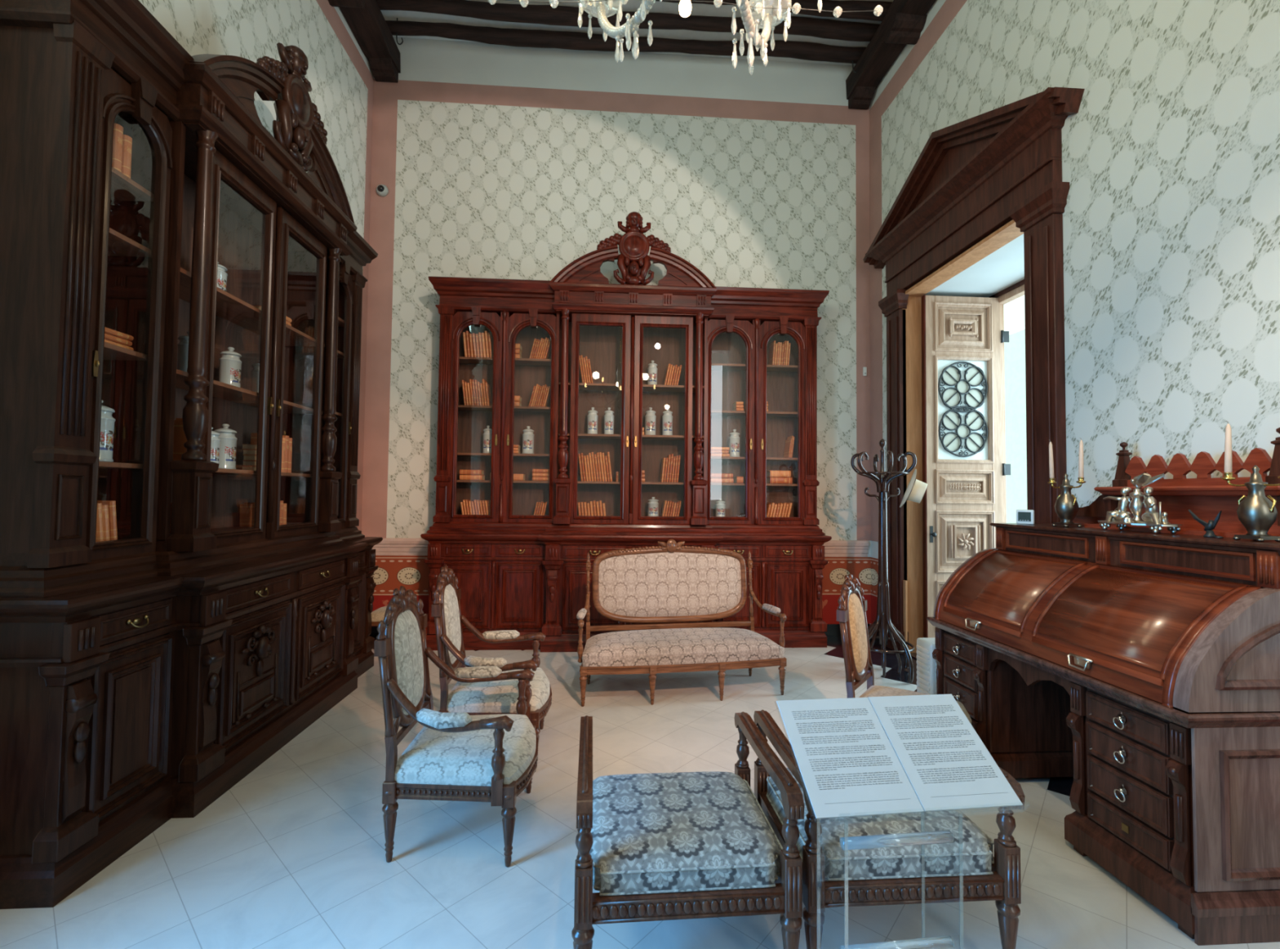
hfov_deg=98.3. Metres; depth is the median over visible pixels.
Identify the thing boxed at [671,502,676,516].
book
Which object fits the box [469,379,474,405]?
book
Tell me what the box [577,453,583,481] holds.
book
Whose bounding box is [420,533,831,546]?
countertop
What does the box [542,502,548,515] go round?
book
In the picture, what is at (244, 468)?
book
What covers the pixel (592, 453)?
book
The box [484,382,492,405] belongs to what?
book
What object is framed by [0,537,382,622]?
countertop
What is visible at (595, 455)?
book
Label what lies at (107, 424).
apothecary jar
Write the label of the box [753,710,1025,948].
bench
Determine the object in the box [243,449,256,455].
book
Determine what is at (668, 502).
book
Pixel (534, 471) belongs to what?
book
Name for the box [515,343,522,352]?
book
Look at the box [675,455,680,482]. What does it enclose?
book
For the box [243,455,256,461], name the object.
book
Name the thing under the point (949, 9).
trim
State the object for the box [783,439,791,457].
book
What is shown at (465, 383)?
book
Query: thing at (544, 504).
book
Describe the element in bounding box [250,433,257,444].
book
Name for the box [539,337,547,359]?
book
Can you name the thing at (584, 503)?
book
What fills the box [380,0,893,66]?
ceiling
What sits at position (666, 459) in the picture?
book
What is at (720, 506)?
apothecary jar
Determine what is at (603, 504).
book
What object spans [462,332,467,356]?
book
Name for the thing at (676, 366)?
book
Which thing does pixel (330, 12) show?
trim
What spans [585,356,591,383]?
book
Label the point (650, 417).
apothecary jar
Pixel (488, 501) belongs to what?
book
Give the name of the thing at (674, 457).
book
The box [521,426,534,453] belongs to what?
apothecary jar
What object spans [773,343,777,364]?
book
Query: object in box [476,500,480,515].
book
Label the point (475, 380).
book
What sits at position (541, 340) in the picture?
book
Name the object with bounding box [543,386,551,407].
book
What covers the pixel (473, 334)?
book
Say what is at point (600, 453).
book
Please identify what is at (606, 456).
book
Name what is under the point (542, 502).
book
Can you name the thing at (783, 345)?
book
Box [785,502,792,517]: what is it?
book
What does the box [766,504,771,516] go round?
book
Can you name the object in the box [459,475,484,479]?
book
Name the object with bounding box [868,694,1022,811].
printed sheet
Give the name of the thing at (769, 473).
book
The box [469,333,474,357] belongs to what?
book
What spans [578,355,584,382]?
book
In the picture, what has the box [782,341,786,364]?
book
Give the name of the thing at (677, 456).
book
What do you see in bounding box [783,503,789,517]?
book
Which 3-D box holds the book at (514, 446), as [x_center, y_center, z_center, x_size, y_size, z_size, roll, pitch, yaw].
[-1.302,-0.293,5.814,0.071,0.030,0.155,1,-2,-4]
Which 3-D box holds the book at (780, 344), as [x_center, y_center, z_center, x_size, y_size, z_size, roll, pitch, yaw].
[1.508,-1.295,6.042,0.038,0.254,0.170,1,-2,-4]
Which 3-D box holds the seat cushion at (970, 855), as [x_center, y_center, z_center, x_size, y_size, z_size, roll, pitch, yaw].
[0.852,1.246,2.056,0.640,0.121,0.556,1,-2,-4]
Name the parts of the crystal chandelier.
glass arm, bulb, glass arm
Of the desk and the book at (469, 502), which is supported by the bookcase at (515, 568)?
the book at (469, 502)
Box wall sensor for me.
[862,367,866,376]
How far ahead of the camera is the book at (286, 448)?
3.98 m
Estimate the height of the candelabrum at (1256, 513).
0.302 m
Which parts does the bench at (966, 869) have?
leg, armrest, leg, seat rail, leg, armrest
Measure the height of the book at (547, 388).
0.213 m
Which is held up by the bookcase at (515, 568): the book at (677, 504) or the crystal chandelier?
the book at (677, 504)
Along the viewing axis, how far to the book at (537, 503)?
5.73 m
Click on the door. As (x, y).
(961, 358)
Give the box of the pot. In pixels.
[1120,515,1133,523]
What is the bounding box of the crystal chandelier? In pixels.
[488,0,883,75]
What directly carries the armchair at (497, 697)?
on the floor
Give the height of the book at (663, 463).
0.260 m
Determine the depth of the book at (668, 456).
5.84 m
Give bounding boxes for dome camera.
[376,184,388,196]
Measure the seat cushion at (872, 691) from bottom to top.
0.111 m
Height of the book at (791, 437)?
0.238 m
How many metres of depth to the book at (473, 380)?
5.73 m
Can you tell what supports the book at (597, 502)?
on the bookcase at (515, 568)
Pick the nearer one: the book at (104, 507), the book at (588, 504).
the book at (104, 507)
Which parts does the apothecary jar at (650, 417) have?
jar lid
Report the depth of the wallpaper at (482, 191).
6.15 m
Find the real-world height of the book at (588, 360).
0.273 m
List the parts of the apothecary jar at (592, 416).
jar lid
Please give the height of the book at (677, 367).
0.217 m
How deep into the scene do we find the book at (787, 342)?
5.96 m
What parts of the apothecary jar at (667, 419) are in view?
jar lid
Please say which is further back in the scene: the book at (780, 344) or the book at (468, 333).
the book at (780, 344)
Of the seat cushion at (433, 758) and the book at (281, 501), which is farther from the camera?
the book at (281, 501)
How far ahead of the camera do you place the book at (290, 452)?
4.01 m
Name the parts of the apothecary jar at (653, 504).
jar lid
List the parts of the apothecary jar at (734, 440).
jar lid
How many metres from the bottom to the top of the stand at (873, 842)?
1.002 m
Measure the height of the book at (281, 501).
0.173 m
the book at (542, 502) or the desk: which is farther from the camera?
the book at (542, 502)
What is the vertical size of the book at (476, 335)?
0.250 m
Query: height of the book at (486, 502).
0.158 m
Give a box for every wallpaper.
[138,0,368,269]
[386,99,857,540]
[881,0,1279,507]
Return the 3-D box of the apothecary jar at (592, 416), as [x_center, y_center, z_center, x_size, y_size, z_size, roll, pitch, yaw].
[-0.501,-0.564,5.856,0.115,0.297,0.115,1,-2,-4]
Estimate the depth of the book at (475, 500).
5.70 m
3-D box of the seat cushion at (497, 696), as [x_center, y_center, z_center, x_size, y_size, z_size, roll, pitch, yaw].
[-0.834,1.275,3.333,0.575,0.113,0.570,1,-2,-6]
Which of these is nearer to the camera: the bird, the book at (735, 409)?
the bird
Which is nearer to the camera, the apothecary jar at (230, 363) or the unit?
the apothecary jar at (230, 363)
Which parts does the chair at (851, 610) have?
post, frame, rail, post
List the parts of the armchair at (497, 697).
post, frame, rail, post, armrest, armrest, seat rail, leg, leg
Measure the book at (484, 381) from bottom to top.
0.278 m
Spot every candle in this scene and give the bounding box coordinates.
[1048,440,1054,478]
[1078,437,1084,477]
[1224,421,1231,472]
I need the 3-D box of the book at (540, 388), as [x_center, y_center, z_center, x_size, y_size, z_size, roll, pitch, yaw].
[-1.065,-0.813,5.859,0.073,0.224,0.174,1,-2,-4]
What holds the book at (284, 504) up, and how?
on the bookcase at (147, 673)
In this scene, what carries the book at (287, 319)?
on the book
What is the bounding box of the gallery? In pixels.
[1072,427,1279,537]
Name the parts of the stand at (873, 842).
cross rod, cross rod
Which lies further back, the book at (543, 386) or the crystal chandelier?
the book at (543, 386)
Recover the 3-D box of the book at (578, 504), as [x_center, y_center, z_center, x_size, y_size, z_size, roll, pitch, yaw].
[-0.637,0.367,5.844,0.043,0.151,0.173,1,-2,-4]
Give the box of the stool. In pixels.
[371,606,417,626]
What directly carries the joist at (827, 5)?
attached to the ceiling
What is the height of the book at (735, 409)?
0.034 m
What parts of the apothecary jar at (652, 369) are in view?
jar lid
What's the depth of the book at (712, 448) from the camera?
5.88 m
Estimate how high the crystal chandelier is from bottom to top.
3.506 m
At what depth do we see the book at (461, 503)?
5.68 m
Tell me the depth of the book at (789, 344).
5.97 m
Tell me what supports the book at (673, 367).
on the bookcase at (515, 568)
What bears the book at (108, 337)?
on the book at (105, 340)
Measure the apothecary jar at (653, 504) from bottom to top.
0.215 m
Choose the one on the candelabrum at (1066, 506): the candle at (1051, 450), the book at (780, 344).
the candle at (1051, 450)
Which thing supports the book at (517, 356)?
on the bookcase at (515, 568)
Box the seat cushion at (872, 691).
[858,685,971,724]
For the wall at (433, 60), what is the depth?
6.20 m
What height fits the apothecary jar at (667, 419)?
0.307 m
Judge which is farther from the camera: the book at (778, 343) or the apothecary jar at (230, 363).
the book at (778, 343)
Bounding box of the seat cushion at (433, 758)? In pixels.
[394,714,536,786]
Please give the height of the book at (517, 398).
0.057 m
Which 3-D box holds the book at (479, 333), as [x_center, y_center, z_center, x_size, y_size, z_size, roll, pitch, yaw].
[-1.662,-1.341,5.831,0.055,0.264,0.170,1,-2,-4]
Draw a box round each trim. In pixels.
[315,0,373,530]
[361,78,871,540]
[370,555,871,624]
[371,537,868,557]
[869,0,967,542]
[871,557,878,624]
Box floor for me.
[0,635,1279,948]
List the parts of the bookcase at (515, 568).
door, drawer, drawer pull, glazed door, wing cornice, shelf, shelf, shelf, shelf, door, drawer, drawer pull, glazed door, door, drawer, drawer pull, glazed door, panel, frame, shelf, shelf, shelf, glazed door, door, drawer, glazed door, door, drawer, drawer pull, shelf, shelf, shelf, shelf, wing cornice, glazed door, drawer, door, drawer pull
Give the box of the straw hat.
[899,469,927,507]
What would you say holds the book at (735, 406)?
on the book at (735, 409)
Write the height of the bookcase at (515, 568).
4.422 m
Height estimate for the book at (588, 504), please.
0.145 m
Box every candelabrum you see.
[1047,473,1085,527]
[1221,465,1279,542]
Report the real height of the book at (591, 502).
0.164 m
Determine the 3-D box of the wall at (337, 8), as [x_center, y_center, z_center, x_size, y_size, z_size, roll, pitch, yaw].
[-2.812,-1.666,1.950,0.300,6.500,7.950,1,-2,-4]
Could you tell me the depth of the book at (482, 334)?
5.75 m
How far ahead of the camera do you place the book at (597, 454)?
5.79 m
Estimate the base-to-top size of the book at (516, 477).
0.070 m
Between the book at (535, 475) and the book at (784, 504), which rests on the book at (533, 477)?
the book at (535, 475)
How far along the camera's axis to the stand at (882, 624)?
4.81 m
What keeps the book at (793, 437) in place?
on the bookcase at (515, 568)
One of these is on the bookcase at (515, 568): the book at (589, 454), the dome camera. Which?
the book at (589, 454)
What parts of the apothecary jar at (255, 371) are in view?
jar lid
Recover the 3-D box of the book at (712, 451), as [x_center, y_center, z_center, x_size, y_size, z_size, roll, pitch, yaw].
[0.842,-0.238,5.950,0.191,0.034,0.156,1,-2,-4]
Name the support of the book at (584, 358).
on the bookcase at (515, 568)
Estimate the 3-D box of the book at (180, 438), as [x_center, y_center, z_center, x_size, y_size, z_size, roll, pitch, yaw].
[-2.558,-0.170,3.091,0.172,0.262,0.033,1,-2,-4]
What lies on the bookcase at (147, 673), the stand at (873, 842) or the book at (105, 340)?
the book at (105, 340)
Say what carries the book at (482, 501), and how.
on the bookcase at (515, 568)
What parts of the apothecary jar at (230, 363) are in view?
jar lid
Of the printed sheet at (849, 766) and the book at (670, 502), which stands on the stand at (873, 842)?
the printed sheet at (849, 766)
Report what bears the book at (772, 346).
on the bookcase at (515, 568)
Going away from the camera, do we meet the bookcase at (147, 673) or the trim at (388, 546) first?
the bookcase at (147, 673)
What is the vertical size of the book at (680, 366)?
0.235 m
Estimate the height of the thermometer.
0.088 m
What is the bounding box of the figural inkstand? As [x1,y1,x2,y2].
[1097,473,1182,533]
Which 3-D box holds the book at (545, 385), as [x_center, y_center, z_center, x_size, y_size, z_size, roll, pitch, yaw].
[-1.019,-0.820,5.853,0.076,0.239,0.155,1,-2,-4]
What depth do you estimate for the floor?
2.29 m
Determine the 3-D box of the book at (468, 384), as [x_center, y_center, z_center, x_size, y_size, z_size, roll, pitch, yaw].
[-1.773,-0.829,5.805,0.051,0.238,0.162,1,-2,-4]
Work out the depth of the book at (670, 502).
5.82 m
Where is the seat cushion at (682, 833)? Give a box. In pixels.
[589,771,781,896]
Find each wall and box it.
[333,6,373,78]
[393,36,871,624]
[869,0,946,559]
[1004,328,1026,523]
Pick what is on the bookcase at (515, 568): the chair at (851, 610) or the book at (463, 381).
the book at (463, 381)
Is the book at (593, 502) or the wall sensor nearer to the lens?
the book at (593, 502)
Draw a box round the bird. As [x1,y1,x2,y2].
[1188,509,1222,537]
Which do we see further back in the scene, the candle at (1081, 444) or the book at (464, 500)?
the book at (464, 500)
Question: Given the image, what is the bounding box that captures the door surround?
[863,87,1084,659]
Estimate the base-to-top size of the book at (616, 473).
0.107 m
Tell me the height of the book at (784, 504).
0.165 m
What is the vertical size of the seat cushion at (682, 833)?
0.121 m
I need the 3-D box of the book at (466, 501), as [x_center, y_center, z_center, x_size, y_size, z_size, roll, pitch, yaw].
[-1.777,0.346,5.761,0.049,0.165,0.161,1,-2,-4]
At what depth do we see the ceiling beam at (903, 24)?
5.64 m
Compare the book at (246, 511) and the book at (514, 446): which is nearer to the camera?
the book at (246, 511)
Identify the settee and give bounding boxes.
[576,539,786,706]
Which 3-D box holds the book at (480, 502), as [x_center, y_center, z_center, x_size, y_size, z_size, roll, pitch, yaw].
[-1.639,0.351,5.771,0.048,0.159,0.164,1,-2,-4]
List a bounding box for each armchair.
[373,586,537,867]
[431,565,551,772]
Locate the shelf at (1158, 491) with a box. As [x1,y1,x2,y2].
[1093,485,1279,496]
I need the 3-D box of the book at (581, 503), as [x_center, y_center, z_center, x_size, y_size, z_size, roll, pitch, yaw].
[-0.606,0.366,5.851,0.044,0.155,0.179,1,-2,-4]
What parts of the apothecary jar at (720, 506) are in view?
jar lid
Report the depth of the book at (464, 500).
5.68 m
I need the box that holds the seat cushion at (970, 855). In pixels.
[767,767,993,881]
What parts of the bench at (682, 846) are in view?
leg, armrest, seat rail, leg, armrest, leg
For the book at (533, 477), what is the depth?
5.74 m
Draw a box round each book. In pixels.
[96,502,103,542]
[97,500,117,540]
[102,504,110,541]
[104,327,133,341]
[104,333,132,346]
[104,339,133,351]
[111,123,123,173]
[121,134,132,178]
[173,420,186,460]
[240,503,254,526]
[241,444,257,449]
[241,466,256,471]
[242,460,256,466]
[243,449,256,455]
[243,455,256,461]
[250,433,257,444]
[252,305,291,323]
[280,500,283,524]
[281,438,285,472]
[282,435,288,472]
[283,503,286,524]
[288,438,292,472]
[459,469,484,475]
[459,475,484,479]
[460,502,464,515]
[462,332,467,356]
[462,380,466,405]
[462,499,468,515]
[464,382,469,405]
[465,330,471,356]
[465,499,471,515]
[466,382,471,405]
[468,501,474,515]
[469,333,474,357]
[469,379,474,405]
[471,333,477,357]
[471,379,476,405]
[471,502,475,515]
[473,499,479,515]
[474,379,479,405]
[475,333,479,357]
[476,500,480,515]
[477,382,482,405]
[478,332,483,357]
[479,500,484,515]
[480,382,484,405]
[481,333,486,357]
[481,500,487,515]
[482,379,487,405]
[484,330,489,357]
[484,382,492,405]
[484,501,488,515]
[487,332,493,357]
[487,500,490,515]
[513,444,520,448]
[513,474,524,480]
[514,395,521,403]
[514,401,521,406]
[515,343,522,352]
[515,348,521,355]
[515,354,521,358]
[528,338,536,358]
[528,386,535,406]
[530,384,538,406]
[531,339,537,358]
[532,469,549,473]
[532,473,549,477]
[532,476,549,480]
[533,339,540,358]
[533,385,540,406]
[533,502,538,515]
[534,386,542,406]
[535,337,542,359]
[535,502,540,515]
[537,338,544,359]
[537,385,544,406]
[537,501,544,515]
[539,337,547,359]
[539,384,547,406]
[540,502,545,515]
[541,386,548,406]
[542,337,549,359]
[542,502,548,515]
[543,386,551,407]
[544,340,551,359]
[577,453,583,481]
[577,502,582,515]
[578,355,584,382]
[580,355,586,382]
[580,453,586,481]
[580,502,584,515]
[582,357,588,383]
[583,455,588,481]
[583,502,587,515]
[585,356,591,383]
[586,455,591,481]
[586,502,591,515]
[587,359,593,383]
[588,453,594,481]
[589,501,594,515]
[591,452,596,481]
[592,500,596,515]
[594,454,599,481]
[595,501,599,515]
[596,453,601,481]
[599,452,604,481]
[599,501,603,515]
[601,453,607,481]
[602,502,605,515]
[604,455,609,481]
[607,452,612,481]
[615,471,618,481]
[659,457,665,482]
[660,500,666,516]
[663,364,670,385]
[663,457,667,482]
[664,501,669,516]
[666,364,672,385]
[666,454,671,482]
[666,501,671,516]
[668,365,674,385]
[668,453,673,482]
[669,502,674,516]
[671,364,677,385]
[671,456,675,482]
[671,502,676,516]
[673,366,679,385]
[673,455,678,482]
[674,502,679,516]
[675,364,681,385]
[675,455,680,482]
[676,500,681,516]
[711,447,729,450]
[711,450,728,453]
[711,453,729,457]
[711,473,733,478]
[711,478,733,483]
[733,401,743,406]
[733,404,743,409]
[733,408,743,411]
[733,476,743,483]
[766,471,791,477]
[766,477,792,484]
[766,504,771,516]
[767,502,774,517]
[768,340,775,364]
[771,504,777,517]
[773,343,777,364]
[774,503,780,517]
[776,342,779,364]
[777,503,782,517]
[778,342,782,364]
[778,502,786,517]
[780,344,784,364]
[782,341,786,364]
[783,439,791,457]
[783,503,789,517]
[784,341,788,365]
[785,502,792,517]
[786,342,791,365]
[786,435,793,457]
[791,436,795,457]
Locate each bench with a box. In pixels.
[571,711,804,948]
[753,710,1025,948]
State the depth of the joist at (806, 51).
5.95 m
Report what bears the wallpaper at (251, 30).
attached to the wall at (337, 8)
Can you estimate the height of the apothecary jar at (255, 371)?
0.272 m
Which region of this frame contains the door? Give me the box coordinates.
[921,295,1010,638]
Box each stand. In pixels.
[840,830,955,948]
[850,439,916,683]
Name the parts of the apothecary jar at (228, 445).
jar lid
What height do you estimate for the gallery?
0.477 m
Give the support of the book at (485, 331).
on the bookcase at (515, 568)
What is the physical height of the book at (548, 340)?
0.227 m
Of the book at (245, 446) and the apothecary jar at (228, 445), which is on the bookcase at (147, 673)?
the apothecary jar at (228, 445)
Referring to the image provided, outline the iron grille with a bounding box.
[937,361,987,457]
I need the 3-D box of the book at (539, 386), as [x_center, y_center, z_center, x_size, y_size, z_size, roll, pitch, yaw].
[-1.086,-0.817,5.855,0.074,0.231,0.183,1,-2,-4]
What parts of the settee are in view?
leg, armrest, post, leg, leg, frame, rail, seat rail, leg, leg, post, armrest, leg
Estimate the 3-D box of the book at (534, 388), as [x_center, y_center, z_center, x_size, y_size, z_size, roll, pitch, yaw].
[-1.131,-0.813,5.843,0.072,0.223,0.159,1,-2,-4]
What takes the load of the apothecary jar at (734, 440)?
on the bookcase at (515, 568)
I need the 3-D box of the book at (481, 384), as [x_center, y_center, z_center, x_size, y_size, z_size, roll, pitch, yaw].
[-1.642,-0.827,5.820,0.051,0.237,0.181,1,-2,-4]
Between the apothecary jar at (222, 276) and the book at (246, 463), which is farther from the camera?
the book at (246, 463)
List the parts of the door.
knob, carved panel, glass pane, carved panel, carved panel, carved panel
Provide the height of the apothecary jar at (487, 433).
0.293 m
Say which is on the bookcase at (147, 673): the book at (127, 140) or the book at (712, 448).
the book at (127, 140)
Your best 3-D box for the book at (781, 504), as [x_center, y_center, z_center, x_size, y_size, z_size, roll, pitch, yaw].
[1.496,0.391,5.987,0.059,0.158,0.172,1,-2,-4]
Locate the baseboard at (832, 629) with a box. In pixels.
[369,623,870,638]
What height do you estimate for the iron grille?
0.946 m
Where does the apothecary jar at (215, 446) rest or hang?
on the bookcase at (147, 673)
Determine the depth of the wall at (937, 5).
5.80 m
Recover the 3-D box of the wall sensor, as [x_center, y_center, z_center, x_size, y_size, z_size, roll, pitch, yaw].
[2.542,-1.164,6.258,0.040,0.100,0.023,1,-2,-4]
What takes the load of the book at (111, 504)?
on the bookcase at (147, 673)
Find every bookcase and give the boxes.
[0,0,382,909]
[420,211,831,652]
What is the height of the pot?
0.036 m
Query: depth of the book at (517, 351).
5.77 m
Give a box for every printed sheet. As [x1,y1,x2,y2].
[776,697,924,818]
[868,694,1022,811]
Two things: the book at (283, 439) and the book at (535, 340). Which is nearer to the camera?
the book at (283, 439)
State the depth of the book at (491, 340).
5.76 m
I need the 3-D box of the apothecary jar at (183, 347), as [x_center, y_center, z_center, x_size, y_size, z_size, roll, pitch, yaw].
[-2.525,-0.667,3.106,0.113,0.275,0.113,1,-2,-4]
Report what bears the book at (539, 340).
on the bookcase at (515, 568)
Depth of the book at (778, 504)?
5.90 m
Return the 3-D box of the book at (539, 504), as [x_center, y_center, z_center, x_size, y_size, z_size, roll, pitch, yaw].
[-1.062,0.364,5.806,0.049,0.147,0.157,1,-2,-4]
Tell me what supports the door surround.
in the wall at (937, 5)
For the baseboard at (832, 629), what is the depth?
6.13 m
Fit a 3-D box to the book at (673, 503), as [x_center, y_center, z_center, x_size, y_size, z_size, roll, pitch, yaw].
[0.331,0.372,5.903,0.050,0.166,0.170,1,-2,-4]
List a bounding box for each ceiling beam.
[328,0,400,82]
[845,0,936,109]
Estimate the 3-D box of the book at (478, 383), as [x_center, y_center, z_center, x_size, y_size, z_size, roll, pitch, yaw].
[-1.669,-0.834,5.812,0.053,0.251,0.165,1,-2,-4]
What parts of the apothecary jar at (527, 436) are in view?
jar lid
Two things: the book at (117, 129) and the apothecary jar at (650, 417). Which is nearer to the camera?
the book at (117, 129)
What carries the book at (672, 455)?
on the bookcase at (515, 568)
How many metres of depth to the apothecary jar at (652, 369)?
5.87 m
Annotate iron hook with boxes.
[395,17,403,44]
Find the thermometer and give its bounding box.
[1016,509,1034,524]
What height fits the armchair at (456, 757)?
1.099 m
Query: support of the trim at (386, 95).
attached to the wall at (433, 60)
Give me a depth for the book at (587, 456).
5.78 m
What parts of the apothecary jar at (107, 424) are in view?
jar lid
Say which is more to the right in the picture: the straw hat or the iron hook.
the straw hat
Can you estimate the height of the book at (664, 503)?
0.179 m
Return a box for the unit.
[916,637,937,694]
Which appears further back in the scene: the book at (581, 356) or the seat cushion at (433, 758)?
the book at (581, 356)
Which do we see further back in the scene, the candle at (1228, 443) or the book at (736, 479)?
the book at (736, 479)
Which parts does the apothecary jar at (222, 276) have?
jar lid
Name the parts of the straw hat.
crown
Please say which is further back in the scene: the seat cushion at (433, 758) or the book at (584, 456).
the book at (584, 456)
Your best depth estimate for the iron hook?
5.79 m
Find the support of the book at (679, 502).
on the bookcase at (515, 568)
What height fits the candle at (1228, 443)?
0.218 m
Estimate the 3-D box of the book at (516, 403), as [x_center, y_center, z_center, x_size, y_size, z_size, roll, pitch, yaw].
[-1.298,-0.732,5.829,0.080,0.057,0.153,1,-2,-4]
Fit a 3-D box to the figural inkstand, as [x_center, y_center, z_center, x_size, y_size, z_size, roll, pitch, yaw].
[2.416,0.138,2.702,0.155,0.284,0.389,1,-2,-4]
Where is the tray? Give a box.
[1097,520,1182,527]
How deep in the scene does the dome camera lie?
5.93 m
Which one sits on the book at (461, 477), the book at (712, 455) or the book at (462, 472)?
the book at (462, 472)
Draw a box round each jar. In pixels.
[98,400,115,462]
[177,331,188,372]
[210,426,220,468]
[214,423,237,469]
[217,262,227,291]
[218,346,242,387]
[251,360,259,392]
[482,426,492,453]
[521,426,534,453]
[586,407,598,434]
[604,407,613,434]
[644,407,656,435]
[647,360,657,384]
[647,497,658,516]
[662,408,673,435]
[715,498,725,516]
[728,429,740,457]
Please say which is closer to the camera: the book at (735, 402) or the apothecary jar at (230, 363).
the apothecary jar at (230, 363)
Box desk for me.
[926,523,1279,946]
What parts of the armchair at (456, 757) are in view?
post, leg, frame, rail, post, armrest, seat rail, armrest, leg, leg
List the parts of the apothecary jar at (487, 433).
jar lid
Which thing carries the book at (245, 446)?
on the book at (246, 452)
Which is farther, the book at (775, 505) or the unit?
the book at (775, 505)
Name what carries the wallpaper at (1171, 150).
attached to the wall at (937, 5)
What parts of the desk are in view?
ring pull, ring pull, ring pull, drawer, drawer, drawer, bail handle, drawer, burl panel, bail handle, panel moulding, ring pull, ring pull, ring pull, keyhole plate, drawer, drawer, drawer, drawer, burl panel, case moulding, moulding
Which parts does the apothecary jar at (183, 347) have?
jar lid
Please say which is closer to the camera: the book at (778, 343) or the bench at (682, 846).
the bench at (682, 846)
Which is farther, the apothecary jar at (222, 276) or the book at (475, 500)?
the book at (475, 500)
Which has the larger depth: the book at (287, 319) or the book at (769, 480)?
the book at (769, 480)
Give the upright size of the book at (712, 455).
0.034 m
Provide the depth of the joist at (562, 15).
5.65 m
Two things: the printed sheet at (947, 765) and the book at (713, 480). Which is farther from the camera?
the book at (713, 480)
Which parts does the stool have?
seat rail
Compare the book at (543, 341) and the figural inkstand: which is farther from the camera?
the book at (543, 341)
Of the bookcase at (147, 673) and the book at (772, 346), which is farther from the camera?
the book at (772, 346)
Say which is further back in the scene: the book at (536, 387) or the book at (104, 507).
the book at (536, 387)
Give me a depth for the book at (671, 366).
5.87 m
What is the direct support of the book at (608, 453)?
on the bookcase at (515, 568)
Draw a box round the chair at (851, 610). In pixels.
[836,573,973,728]
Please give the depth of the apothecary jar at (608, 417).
5.83 m
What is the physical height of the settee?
1.163 m
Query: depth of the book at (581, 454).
5.78 m
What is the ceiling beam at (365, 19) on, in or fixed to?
attached to the wall at (337, 8)
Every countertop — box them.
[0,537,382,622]
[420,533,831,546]
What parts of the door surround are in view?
casing post, cornice, frame, casing post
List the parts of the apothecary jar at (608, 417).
jar lid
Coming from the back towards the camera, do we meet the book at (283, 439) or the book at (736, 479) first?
the book at (736, 479)
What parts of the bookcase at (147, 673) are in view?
wing cornice, shelf, shelf, door, glazed door, shelf, shelf, drawer, drawer pull, frame, panel, glazed door, shelf, shelf, door, drawer, relief frame, drawer pull, shelf, glazed door, door, drawer, relief frame, drawer pull, shelf, shelf, shelf, glazed door, wing cornice, door, drawer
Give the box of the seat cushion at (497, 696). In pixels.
[446,667,550,713]
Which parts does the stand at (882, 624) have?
leg, leg, leg, leg, leg, leg, leg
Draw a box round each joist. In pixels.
[375,0,879,41]
[385,20,866,63]
[655,0,892,21]
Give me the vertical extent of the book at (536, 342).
0.214 m
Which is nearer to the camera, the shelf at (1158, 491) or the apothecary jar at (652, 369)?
the shelf at (1158, 491)
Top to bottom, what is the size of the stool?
0.436 m
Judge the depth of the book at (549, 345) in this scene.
5.81 m
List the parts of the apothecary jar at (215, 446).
jar lid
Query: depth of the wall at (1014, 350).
8.91 m
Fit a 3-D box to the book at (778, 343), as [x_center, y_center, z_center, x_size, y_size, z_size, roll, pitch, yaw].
[1.484,-1.296,6.034,0.038,0.254,0.164,1,-2,-4]
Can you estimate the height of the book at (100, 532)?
0.184 m
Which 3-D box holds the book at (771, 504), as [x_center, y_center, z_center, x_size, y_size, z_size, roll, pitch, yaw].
[1.401,0.385,5.973,0.061,0.167,0.168,1,-2,-4]
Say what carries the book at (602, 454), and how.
on the bookcase at (515, 568)
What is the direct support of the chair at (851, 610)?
on the floor
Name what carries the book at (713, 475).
on the book at (713, 480)
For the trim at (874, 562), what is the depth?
6.12 m
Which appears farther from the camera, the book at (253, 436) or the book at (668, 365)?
the book at (668, 365)
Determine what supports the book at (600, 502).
on the bookcase at (515, 568)

